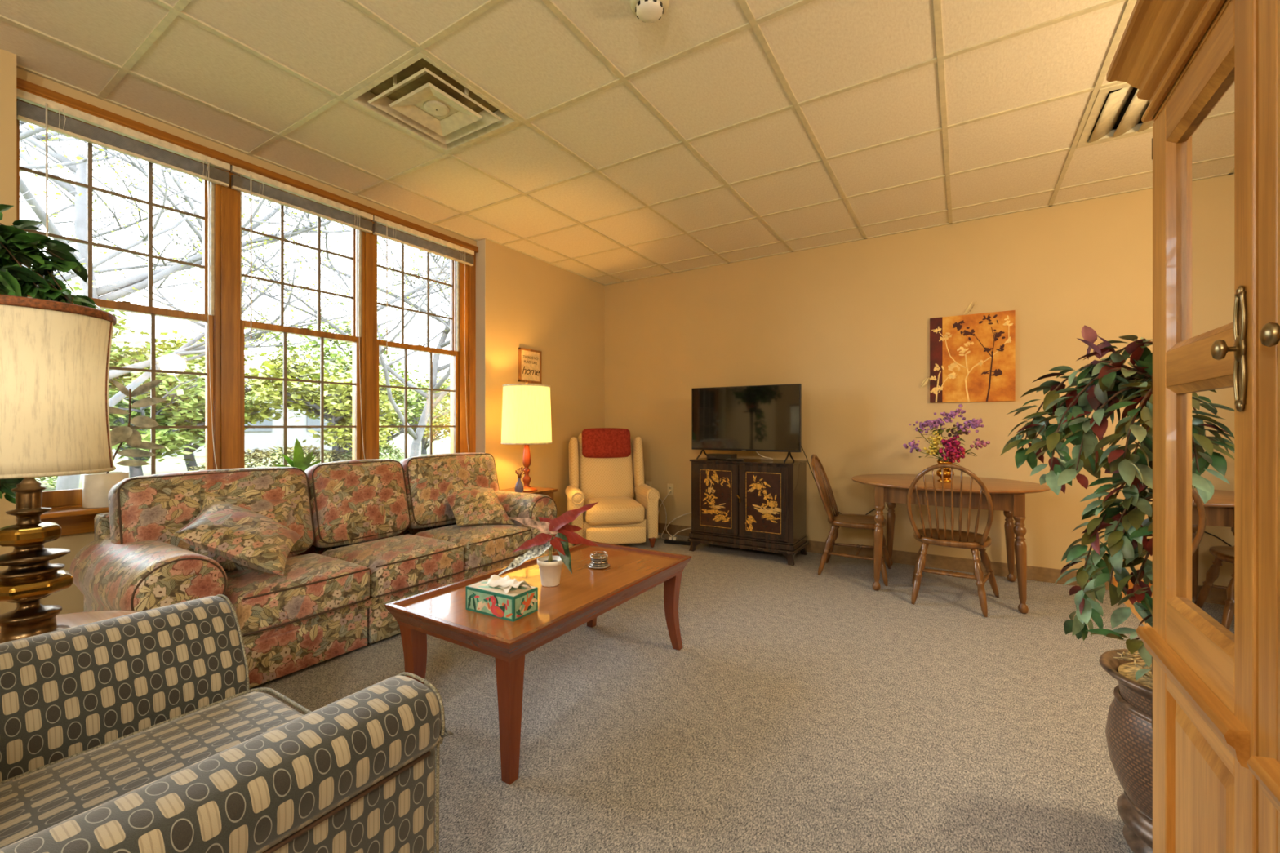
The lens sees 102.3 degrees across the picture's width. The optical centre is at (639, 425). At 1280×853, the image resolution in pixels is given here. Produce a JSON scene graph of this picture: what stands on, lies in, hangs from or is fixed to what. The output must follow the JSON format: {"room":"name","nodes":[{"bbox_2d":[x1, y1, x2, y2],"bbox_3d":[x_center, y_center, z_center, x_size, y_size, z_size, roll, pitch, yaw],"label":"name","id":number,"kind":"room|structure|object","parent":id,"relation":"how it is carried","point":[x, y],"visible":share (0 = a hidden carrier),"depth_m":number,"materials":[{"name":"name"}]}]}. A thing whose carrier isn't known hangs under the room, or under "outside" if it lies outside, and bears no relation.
{"room":"care facility","nodes":[
{"label":"care facility","id":0,"kind":"room"},
{"bbox_2d":[0,48,604,614],"bbox_3d":[-2.364,-0.321,2.961,0.350,2.886,7.050,0,0,32],"label":"wall","id":1,"kind":"structure","parent":0,"point":[531,303],"depth_m":4.63,"materials":[{"name":"beige paint"}]},
{"bbox_2d":[16,513,98,535],"bbox_3d":[-2.050,0.456,3.308,0.022,0.097,2.528,0,0,32],"label":"trim","id":2,"kind":"structure","parent":1,"relation":"attached to","point":[71,525],"depth_m":2.39,"materials":[{"name":"orange wood"}]},
{"bbox_2d":[16,506,108,519],"bbox_3d":[-2.049,0.396,3.307,0.235,0.023,2.528,0,0,32],"label":"trim","id":3,"kind":"structure","parent":1,"relation":"attached to","point":[74,511],"depth_m":2.32,"materials":[{"name":"orange wood"}]},
{"bbox_2d":[82,379,168,508],"bbox_3d":[-2.480,0.076,2.486,0.295,0.616,0.140,0,0,-36],"label":"potted plant","id":4,"kind":"object","parent":3,"relation":"on","point":[96,487],"visible":0.8,"depth_m":2.48,"materials":[{"name":"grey plant"}]},
{"bbox_2d":[274,438,322,471],"bbox_3d":[-2.088,0.233,3.155,0.259,0.303,0.090,0,0,-39],"label":"potted plant","id":5,"kind":"object","parent":3,"relation":"on","point":[299,461],"visible":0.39,"depth_m":3.16,"materials":[{"name":"green plant"}]},
{"bbox_2d":[16,98,220,509],"bbox_3d":[-2.599,-0.538,2.622,0.130,1.920,0.785,0,0,32],"label":"window","id":6,"kind":"structure","parent":1,"relation":"in","point":[60,499],"depth_m":2.71,"materials":[{"name":"orange wood"}]},
{"bbox_2d":[19,142,204,306],"bbox_3d":[-2.621,-1.022,2.607,0.014,0.821,0.665,0,0,32],"label":"grille","id":7,"kind":"object","parent":6,"relation":"attached to","point":[89,186],"depth_m":2.60,"materials":[{"name":"brown wood"}]},
{"bbox_2d":[16,88,230,469],"bbox_3d":[-2.490,-0.559,2.557,0.079,1.804,0.770,0,0,32],"label":"mini blind","id":8,"kind":"object","parent":6,"relation":"attached to","point":[27,113],"visible":0.91,"depth_m":2.50,"materials":[{"name":"grey metal"}]},
{"bbox_2d":[109,314,206,475],"bbox_3d":[-2.589,-0.136,2.586,0.014,0.878,0.665,0,0,32],"label":"grille","id":9,"kind":"object","parent":6,"relation":"attached to","point":[153,371],"depth_m":2.68,"materials":[{"name":"brown wood"}]},
{"bbox_2d":[220,168,237,469],"bbox_3d":[-2.326,-0.547,2.922,0.015,1.862,0.078,0,0,32],"label":"trim","id":10,"kind":"structure","parent":1,"relation":"attached to","point":[228,196],"depth_m":2.91,"materials":[{"name":"orange wood"}]},
{"bbox_2d":[16,77,479,253],"bbox_3d":[-2.067,-1.488,3.318,0.075,0.049,2.528,0,0,32],"label":"trim","id":11,"kind":"structure","parent":1,"relation":"attached to","point":[21,84],"depth_m":2.82,"materials":[{"name":"orange wood"}]},
{"bbox_2d":[237,174,364,468],"bbox_3d":[-2.172,-0.538,3.305,0.130,1.920,0.825,0,0,32],"label":"window","id":12,"kind":"structure","parent":1,"relation":"in","point":[357,268],"depth_m":3.35,"materials":[{"name":"orange wood"}]},
{"bbox_2d":[241,204,352,331],"bbox_3d":[-2.178,-1.022,3.314,0.014,0.821,0.655,0,0,32],"label":"grille","id":13,"kind":"object","parent":12,"relation":"attached to","point":[282,239],"depth_m":3.30,"materials":[{"name":"brown wood"}]},
{"bbox_2d":[244,332,355,465],"bbox_3d":[-2.146,-0.136,3.294,0.014,0.878,0.655,0,0,32],"label":"grille","id":14,"kind":"object","parent":12,"relation":"attached to","point":[322,336],"depth_m":3.38,"materials":[{"name":"brown wood"}]},
{"bbox_2d":[230,164,373,458],"bbox_3d":[-2.064,-0.559,3.237,0.079,1.804,0.815,0,0,32],"label":"mini blind","id":15,"kind":"object","parent":12,"relation":"attached to","point":[240,184],"visible":0.91,"depth_m":3.18,"materials":[{"name":"grey metal"}]},
{"bbox_2d":[364,218,376,459],"bbox_3d":[-1.889,-0.547,3.620,0.015,1.862,0.079,0,0,32],"label":"trim","id":16,"kind":"structure","parent":1,"relation":"attached to","point":[370,238],"depth_m":3.61,"materials":[{"name":"orange wood"}]},
{"bbox_2d":[376,222,468,458],"bbox_3d":[-1.726,-0.538,4.016,0.130,1.920,0.855,0,0,32],"label":"window","id":17,"kind":"structure","parent":1,"relation":"in","point":[459,370],"depth_m":4.26,"materials":[{"name":"orange wood"}]},
{"bbox_2d":[377,243,451,346],"bbox_3d":[-1.743,-1.022,4.008,0.014,0.821,0.658,0,0,32],"label":"grille","id":18,"kind":"object","parent":17,"relation":"attached to","point":[402,272],"depth_m":4.03,"materials":[{"name":"brown wood"}]},
{"bbox_2d":[378,348,454,458],"bbox_3d":[-1.711,-0.136,3.988,0.014,0.878,0.658,0,0,32],"label":"grille","id":19,"kind":"object","parent":17,"relation":"attached to","point":[431,351],"depth_m":4.07,"materials":[{"name":"brown wood"}]},
{"bbox_2d":[372,215,474,453],"bbox_3d":[-1.613,-0.559,3.957,0.079,1.804,0.865,0,0,32],"label":"mini blind","id":20,"kind":"object","parent":17,"relation":"attached to","point":[379,230],"visible":0.93,"depth_m":3.89,"materials":[{"name":"grey metal"}]},
{"bbox_2d":[468,253,475,453],"bbox_3d":[-1.442,-0.557,4.381,0.065,1.882,0.064,0,0,32],"label":"trim","id":21,"kind":"structure","parent":1,"relation":"attached to","point":[472,269],"depth_m":4.36,"materials":[{"name":"orange wood"}]},
{"bbox_2d":[475,239,485,453],"bbox_3d":[-1.375,-0.571,4.378,0.182,1.985,0.003,0,0,32],"label":"trim","id":22,"kind":"structure","parent":1,"relation":"attached to","point":[481,255],"depth_m":4.35,"materials":[{"name":"paint"}]},
{"bbox_2d":[518,347,542,383],"bbox_3d":[-1.014,-0.546,4.766,0.022,0.307,0.282,0,0,32],"label":"framed sign","id":23,"kind":"object","parent":1,"relation":"attached to","point":[530,361],"visible":1,"depth_m":4.76,"materials":[{"name":"beige paper"}]},
{"bbox_2d":[0,0,1152,285],"bbox_3d":[0.013,-1.694,1.414,6.020,0.261,7.150,0,0,32],"label":"ceiling","id":24,"kind":"structure","parent":0,"point":[705,133],"depth_m":2.53,"materials":[{"name":"tile"}]},
{"bbox_2d":[344,51,521,153],"bbox_3d":[-1.010,-1.589,2.562,0.585,0.079,0.585,0,0,32],"label":"ceiling vent","id":25,"kind":"object","parent":24,"relation":"in","point":[419,96],"visible":0.98,"depth_m":2.54,"materials":[{"name":"beige metal"}]},
{"bbox_2d":[630,0,668,22],"bbox_3d":[0.035,-1.542,1.902,0.144,0.056,0.144,0,0,32],"label":"smoke detector","id":26,"kind":"object","parent":24,"relation":"attached to","point":[647,11],"visible":1,"depth_m":1.89,"materials":[{"name":"white plastic"}]},
{"bbox_2d":[1075,82,1154,147],"bbox_3d":[2.544,-1.585,2.493,0.587,0.068,0.587,0,0,32],"label":"ceiling vent","id":27,"kind":"object","parent":24,"relation":"in","point":[1119,104],"visible":0.4,"depth_m":2.62,"materials":[{"name":"beige metal"}]},
{"bbox_2d":[249,533,1152,852],"bbox_3d":[-0.014,1.182,1.372,6.020,0.120,7.250,0,0,32],"label":"floor","id":28,"kind":"structure","parent":0,"point":[798,709],"depth_m":1.97,"materials":[{"name":"carpet"}]},
{"bbox_2d":[0,609,140,630],"bbox_3d":[-1.672,0.857,1.343,0.636,0.532,0.636,0,0,32],"label":"end table","id":29,"kind":"object","parent":28,"relation":"on","point":[71,620],"visible":0.09,"depth_m":1.59,"materials":[{"name":"brown wood"}]},
{"bbox_2d":[0,294,116,643],"bbox_3d":[-1.679,0.133,1.417,0.338,0.916,0.338,0,0,32],"label":"table lamp","id":30,"kind":"object","parent":29,"relation":"on","point":[55,356],"visible":0.98,"depth_m":1.37,"materials":[{"name":"beige fabric"}]},
{"bbox_2d":[0,594,453,852],"bbox_3d":[-1.023,0.652,0.780,1.045,0.940,1.014,0,0,32],"label":"armchair","id":31,"kind":"object","parent":28,"relation":"on","point":[145,731],"visible":1,"depth_m":0.91,"materials":[{"name":"fabric"}]},
{"bbox_2d":[0,691,303,848],"bbox_3d":[-0.938,0.757,0.924,0.536,0.214,0.680,0,0,32],"label":"seat cushion","id":32,"kind":"object","parent":31,"relation":"on","point":[44,786],"depth_m":1.03,"materials":[{"name":"fabric"}]},
{"bbox_2d":[70,453,557,688],"bbox_3d":[-1.554,0.653,3.023,0.887,0.901,2.304,0,0,32],"label":"sofa","id":33,"kind":"object","parent":28,"relation":"on","point":[376,533],"visible":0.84,"depth_m":2.56,"materials":[{"name":"multicoloured fabric"}]},
{"bbox_2d":[107,466,313,556],"bbox_3d":[-2.070,0.467,2.555,0.292,0.497,0.777,0,0,32],"label":"cushion","id":34,"kind":"object","parent":33,"relation":"on","point":[153,508],"depth_m":2.37,"materials":[{"name":"multicoloured fabric"}]},
{"bbox_2d":[171,501,302,577],"bbox_3d":[-1.818,0.507,2.372,0.370,0.326,0.476,0,0,-24],"label":"throw pillow","id":35,"kind":"object","parent":33,"relation":"on","point":[238,535],"visible":0.98,"depth_m":2.27,"materials":[{"name":"multicoloured fabric"}]},
{"bbox_2d":[194,490,292,570],"bbox_3d":[-1.911,0.522,2.490,0.182,0.433,0.449,0,0,39],"label":"throw pillow","id":36,"kind":"object","parent":33,"relation":"on","point":[277,510],"visible":0.3,"depth_m":2.50,"materials":[{"name":"multicoloured fabric"}]},
{"bbox_2d":[222,553,369,635],"bbox_3d":[-1.710,0.787,2.478,0.574,0.220,0.557,0,0,32],"label":"seat cushion","id":37,"kind":"object","parent":33,"relation":"on","point":[313,588],"depth_m":2.33,"materials":[{"name":"multicoloured fabric"}]},
{"bbox_2d":[304,458,409,547],"bbox_3d":[-1.708,0.459,3.131,0.292,0.497,0.571,0,0,32],"label":"cushion","id":38,"kind":"object","parent":33,"relation":"on","point":[355,501],"depth_m":3.02,"materials":[{"name":"multicoloured fabric"}]},
{"bbox_2d":[320,534,463,597],"bbox_3d":[-1.409,0.787,2.959,0.574,0.220,0.562,0,0,32],"label":"seat cushion","id":39,"kind":"object","parent":33,"relation":"on","point":[401,566],"depth_m":2.83,"materials":[{"name":"multicoloured fabric"}]},
{"bbox_2d":[399,453,498,528],"bbox_3d":[-1.351,0.451,3.702,0.292,0.497,0.764,0,0,32],"label":"cushion","id":40,"kind":"object","parent":33,"relation":"on","point":[428,479],"depth_m":3.49,"materials":[{"name":"multicoloured fabric"}]},
{"bbox_2d":[413,524,531,570],"bbox_3d":[-1.109,0.787,3.438,0.574,0.220,0.552,0,0,32],"label":"seat cushion","id":41,"kind":"object","parent":33,"relation":"on","point":[486,547],"depth_m":3.28,"materials":[{"name":"multicoloured fabric"}]},
{"bbox_2d":[445,486,514,525],"bbox_3d":[-1.134,0.557,3.578,0.437,0.268,0.354,0,0,-44],"label":"throw pillow","id":42,"kind":"object","parent":33,"relation":"on","point":[470,506],"visible":0.98,"depth_m":3.50,"materials":[{"name":"multicoloured fabric"}]},
{"bbox_2d":[499,486,557,552],"bbox_3d":[-0.994,0.835,4.337,0.370,0.575,0.485,0,0,32],"label":"end table","id":43,"kind":"object","parent":28,"relation":"on","point":[541,491],"visible":0.17,"depth_m":4.38,"materials":[{"name":"brown wood"}]},
{"bbox_2d":[514,466,524,493],"bbox_3d":[-0.961,0.441,4.133,0.084,0.213,0.096,0,0,-18],"label":"bud vase","id":44,"kind":"object","parent":43,"relation":"on","point":[519,487],"visible":0.98,"depth_m":4.11,"materials":[{"name":"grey ceramic"}]},
{"bbox_2d":[500,381,551,492],"bbox_3d":[-0.940,0.089,4.282,0.416,0.915,0.416,0,0,32],"label":"table lamp","id":45,"kind":"object","parent":43,"relation":"on","point":[526,407],"visible":0.98,"depth_m":4.12,"materials":[{"name":"yellow fabric"}]},
{"bbox_2d":[384,541,691,785],"bbox_3d":[-0.341,0.892,2.258,0.647,0.460,1.237,0,0,32],"label":"coffee table","id":46,"kind":"object","parent":28,"relation":"on","point":[581,596],"visible":0.86,"depth_m":1.91,"materials":[{"name":"brown wood"}]},
{"bbox_2d":[466,574,537,622],"bbox_3d":[-0.506,0.613,1.886,0.237,0.126,0.125,0,0,30],"label":"tissue box","id":47,"kind":"object","parent":46,"relation":"on","point":[507,598],"visible":1,"depth_m":1.84,"materials":[{"name":"cardboard"}]},
{"bbox_2d":[497,502,598,586],"bbox_3d":[-0.389,0.504,2.192,0.428,0.345,0.138,0,0,-3],"label":"potted plant","id":48,"kind":"object","parent":46,"relation":"on","point":[549,566],"visible":0.99,"depth_m":2.17,"materials":[{"name":"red plant"}]},
{"bbox_2d":[587,551,609,568],"bbox_3d":[-0.196,0.643,2.465,0.108,0.066,0.108,0,0,32],"label":"coaster","id":49,"kind":"object","parent":46,"relation":"on","point":[599,561],"visible":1,"depth_m":2.44,"materials":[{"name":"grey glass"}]},
{"bbox_2d":[564,433,659,547],"bbox_3d":[-0.291,0.593,4.960,0.826,1.058,0.806,0,0,-13],"label":"recliner","id":50,"kind":"object","parent":28,"relation":"on","point":[617,518],"visible":0.82,"depth_m":4.80,"materials":[{"name":"beige fabric"}]},
{"bbox_2d":[582,427,631,457],"bbox_3d":[-0.335,0.177,5.152,0.490,0.300,0.149,0,0,-13],"label":"throw cushion","id":51,"kind":"object","parent":50,"relation":"on","point":[597,442],"visible":1,"depth_m":5.10,"materials":[{"name":"red fabric"}]},
{"bbox_2d":[582,497,644,525],"bbox_3d":[-0.275,0.807,4.894,0.540,0.230,0.620,0,0,-13],"label":"seat cushion","id":52,"kind":"object","parent":50,"relation":"on","point":[609,511],"depth_m":4.63,"materials":[{"name":"beige fabric"}]},
{"bbox_2d":[659,497,666,539],"bbox_3d":[0.211,0.887,5.253,0.091,0.466,0.424,0,0,-19],"label":"cable","id":53,"kind":"object","parent":28,"relation":"on","point":[660,497],"visible":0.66,"depth_m":5.22,"materials":[{"name":"white plastic"}]},
{"bbox_2d":[664,537,690,545],"bbox_3d":[0.361,1.092,4.871,0.260,0.060,0.050,0,0,22],"label":"power strip","id":54,"kind":"object","parent":28,"relation":"on","point":[673,540],"visible":0.81,"depth_m":4.86,"materials":[{"name":"black plastic"}]},
{"bbox_2d":[666,511,691,537],"bbox_3d":[0.539,0.945,5.035,0.568,0.262,0.189,0,0,-1],"label":"cable","id":55,"kind":"object","parent":28,"relation":"on","point":[691,512],"visible":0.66,"depth_m":5.09,"materials":[{"name":"white plastic"}]},
{"bbox_2d":[687,457,808,565],"bbox_3d":[0.945,0.715,4.542,0.950,0.815,0.474,0,0,32],"label":"tv cabinet","id":56,"kind":"object","parent":28,"relation":"on","point":[758,504],"visible":1,"depth_m":4.33,"materials":[{"name":"paint"}]},
{"bbox_2d":[706,453,737,459],"bbox_3d":[0.737,0.283,4.653,0.230,0.047,0.152,0,0,32],"label":"box","id":57,"kind":"object","parent":56,"relation":"on","point":[714,455],"visible":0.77,"depth_m":4.60,"materials":[{"name":"black plastic"}]},
{"bbox_2d":[726,458,744,461],"bbox_3d":[0.820,0.297,4.436,0.150,0.017,0.042,0,0,24],"label":"remote control","id":58,"kind":"object","parent":56,"relation":"on","point":[731,460],"visible":1,"depth_m":4.42,"materials":[{"name":"black plastic"}]},
{"bbox_2d":[691,383,801,462],"bbox_3d":[0.907,-0.017,4.518,0.994,0.650,0.208,0,0,32],"label":"television","id":59,"kind":"object","parent":56,"relation":"on","point":[754,418],"visible":0.99,"depth_m":4.47,"materials":[{"name":"black plastic"}]},
{"bbox_2d":[801,447,875,515],"bbox_3d":[1.665,0.458,4.370,0.678,0.676,0.175,0,0,5],"label":"cable","id":60,"kind":"object","parent":59,"relation":"hanging from","point":[802,447],"visible":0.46,"depth_m":4.38,"materials":[{"name":"black plastic"}]},
{"bbox_2d":[755,451,773,459],"bbox_3d":[1.081,0.236,4.557,0.191,0.134,0.106,0,0,18],"label":"cable","id":61,"kind":"object","parent":56,"relation":"on","point":[756,451],"visible":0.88,"depth_m":4.52,"materials":[{"name":"black plastic"}]},
{"bbox_2d":[811,453,890,586],"bbox_3d":[1.601,0.676,3.943,0.550,0.897,0.507,0,0,28],"label":"chair","id":62,"kind":"object","parent":28,"relation":"on","point":[837,520],"visible":0.9,"depth_m":3.89,"materials":[{"name":"brown wood"}]},
{"bbox_2d":[851,474,1050,613],"bbox_3d":[2.101,0.754,3.581,1.184,0.735,1.000,0,0,32],"label":"dining table","id":63,"kind":"object","parent":28,"relation":"on","point":[1007,495],"visible":0.92,"depth_m":3.37,"materials":[{"name":"brown wood"}]},
{"bbox_2d":[902,404,990,482],"bbox_3d":[2.094,0.121,3.543,0.518,0.531,0.195,0,0,35],"label":"flower vase","id":64,"kind":"object","parent":63,"relation":"on","point":[951,449],"visible":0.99,"depth_m":3.52,"materials":[{"name":"gold metal"}]},
{"bbox_2d":[906,463,999,617],"bbox_3d":[1.978,0.676,3.285,0.507,0.897,0.550,0,0,35],"label":"chair","id":65,"kind":"object","parent":28,"relation":"on","point":[976,542],"visible":1,"depth_m":3.17,"materials":[{"name":"brown wood"}]},
{"bbox_2d":[1098,645,1152,852],"bbox_3d":[1.407,0.875,1.313,0.356,0.494,0.356,0,0,32],"label":"planter","id":66,"kind":"object","parent":28,"relation":"on","point":[1128,730],"visible":0.15,"depth_m":1.33,"materials":[{"name":"ceramic"}]},
{"bbox_2d":[1000,324,1152,680],"bbox_3d":[1.383,0.192,1.409,0.657,0.966,0.556,0,0,32],"label":"artificial tree","id":67,"kind":"object","parent":66,"relation":"on","point":[1107,385],"visible":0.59,"depth_m":1.38,"materials":[{"name":"green fabric"}]},
{"bbox_2d":[1106,0,1279,852],"bbox_3d":[0.972,0.157,0.545,0.512,1.930,1.180,0,0,32],"label":"china hutch","id":68,"kind":"object","parent":28,"relation":"on","point":[1208,71],"visible":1,"depth_m":0.85,"materials":[{"name":"brown wood"}]},
{"bbox_2d":[604,188,1152,580],"bbox_3d":[1.889,-0.321,4.410,6.020,2.886,0.120,0,0,32],"label":"wall","id":69,"kind":"structure","parent":0,"point":[848,323],"depth_m":4.25,"materials":[{"name":"beige paint"}]},
{"bbox_2d":[645,480,651,486],"bbox_3d":[0.092,0.652,5.459,0.070,0.116,0.010,0,0,32],"label":"wall outlet","id":70,"kind":"object","parent":69,"relation":"attached to","point":[649,483],"visible":0.41,"depth_m":5.46,"materials":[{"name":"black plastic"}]},
{"bbox_2d":[667,484,673,495],"bbox_3d":[0.313,0.663,5.321,0.070,0.116,0.010,0,0,32],"label":"wall outlet","id":71,"kind":"object","parent":69,"relation":"attached to","point":[670,486],"visible":0.96,"depth_m":5.31,"materials":[{"name":"beige plastic"}]},
{"bbox_2d":[883,502,888,512],"bbox_3d":[2.033,0.662,4.243,0.070,0.116,0.010,0,0,32],"label":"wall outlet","id":72,"kind":"object","parent":69,"relation":"attached to","point":[886,508],"visible":0.34,"depth_m":4.25,"materials":[{"name":"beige plastic"}]},
{"bbox_2d":[657,522,1152,595],"bbox_3d":[1.512,1.072,3.572,5.570,0.100,1.700,0,0,32],"label":"baseboard","id":73,"kind":"structure","parent":69,"relation":"attached to","point":[1000,569],"depth_m":4.02,"materials":[{"name":"brown wood"}]},
{"bbox_2d":[928,310,1015,402],"bbox_3d":[2.516,-0.510,3.932,0.556,0.666,0.025,0,0,32],"label":"canvas painting","id":74,"kind":"object","parent":69,"relation":"attached to","point":[972,357],"visible":1,"depth_m":3.91,"materials":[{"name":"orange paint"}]},
{"bbox_2d":[920,302,976,387],"bbox_3d":[2.392,-0.619,4.010,0.375,0.644,0.007,0,0,32],"label":"stalk","id":75,"kind":"object","parent":74,"relation":"attached to","point":[925,381],"visible":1,"depth_m":4.08,"materials":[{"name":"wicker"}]},
{"bbox_3d":[-2.532,0.441,1.700,0.303,1.357,0.307,0,0,32],"label":"plant stand","id":76,"kind":"object","parent":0,"visible":0},
{"bbox_2d":[0,204,101,503],"bbox_3d":[-2.410,-0.269,1.708,0.779,1.116,0.956,0,0,32],"label":"potted plant","id":77,"kind":"object","parent":76,"relation":"on","point":[18,247],"visible":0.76,"depth_m":1.83,"materials":[{"name":"green plant"}]},
{"label":"outside","id":78,"kind":"structure","parent":0,"visible":0},
{"bbox_2d":[35,434,449,491],"bbox_3d":[-29.293,1.547,25.818,69.200,0.150,110.000,0,0,32],"label":"ground","id":79,"kind":"structure","parent":78,"point":[170,464],"depth_m":21.35,"materials":[{"name":"white"}]},
{"bbox_2d":[34,475,81,489],"bbox_3d":[-14.016,1.004,10.795,2.235,1.035,3.211,0,0,32],"label":"bush","id":80,"kind":"object","parent":79,"relation":"on","point":[52,485],"visible":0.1,"depth_m":11.51,"materials":[{"name":"green plant"}]},
{"bbox_2d":[31,267,134,407],"bbox_3d":[-15.020,-1.215,11.457,4.828,5.417,5.581,0,0,45],"label":"tree","id":81,"kind":"object","parent":79,"relation":"on","point":[75,286],"visible":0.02,"depth_m":12.44,"materials":[{"name":"green plant"}]},
{"bbox_2d":[108,337,268,477],"bbox_3d":[-13.450,-0.464,13.879,5.664,3.936,4.794,0,0,-30],"label":"tree","id":82,"kind":"object","parent":79,"relation":"on","point":[173,439],"visible":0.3,"depth_m":13.65,"materials":[{"name":"green plant"}]},
{"bbox_2d":[110,315,289,471],"bbox_3d":[-14.261,-1.099,15.474,5.146,5.212,7.188,0,0,9],"label":"tree","id":83,"kind":"object","parent":79,"relation":"on","point":[253,416],"visible":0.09,"depth_m":15.99,"materials":[{"name":"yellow plant"}]},
{"bbox_2d":[19,120,400,490],"bbox_3d":[-6.985,-3.253,7.242,9.981,9.474,9.910,0,0,32],"label":"tree","id":84,"kind":"object","parent":79,"relation":"on","point":[117,290],"visible":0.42,"depth_m":7.58,"materials":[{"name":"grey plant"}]},
{"bbox_2d":[111,355,348,458],"bbox_3d":[-21.849,-1.003,28.000,6.500,4.950,10.400,0,0,32],"label":"house","id":85,"kind":"structure","parent":79,"relation":"on","point":[260,438],"depth_m":27.34,"materials":[{"name":"white"}]},
{"bbox_2d":[187,444,352,471],"bbox_3d":[-10.779,1.100,15.623,2.245,1.008,4.932,0,0,32],"label":"bush","id":86,"kind":"object","parent":79,"relation":"on","point":[274,455],"visible":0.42,"depth_m":15.37,"materials":[{"name":"green plant"}]},
{"bbox_2d":[98,179,449,457],"bbox_3d":[-3.257,-2.455,10.166,8.930,7.877,9.886,0,0,32],"label":"tree","id":87,"kind":"object","parent":79,"relation":"on","point":[417,437],"visible":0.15,"depth_m":10.54,"materials":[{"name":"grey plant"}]},
{"bbox_2d":[248,343,413,462],"bbox_3d":[-10.322,-0.533,17.358,4.754,4.058,5.377,0,0,-44],"label":"tree","id":88,"kind":"object","parent":79,"relation":"on","point":[302,396],"visible":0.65,"depth_m":16.36,"materials":[{"name":"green plant"}]},
{"bbox_2d":[259,302,449,448],"bbox_3d":[-10.469,-1.667,20.424,8.429,6.350,6.849,0,0,37],"label":"tree","id":89,"kind":"object","parent":79,"relation":"on","point":[415,413],"visible":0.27,"depth_m":20.20,"materials":[{"name":"green plant"}]},
{"bbox_2d":[342,440,408,462],"bbox_3d":[-9.669,0.990,18.714,1.838,1.003,2.498,0,0,32],"label":"bush","id":90,"kind":"object","parent":79,"relation":"on","point":[388,448],"visible":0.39,"depth_m":18.84,"materials":[{"name":"green plant"}]},
{"bbox_2d":[379,369,449,454],"bbox_3d":[-10.474,-0.781,26.115,5.355,4.519,7.044,0,0,1],"label":"tree","id":91,"kind":"object","parent":79,"relation":"on","point":[436,431],"visible":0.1,"depth_m":25.26,"materials":[{"name":"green plant"}]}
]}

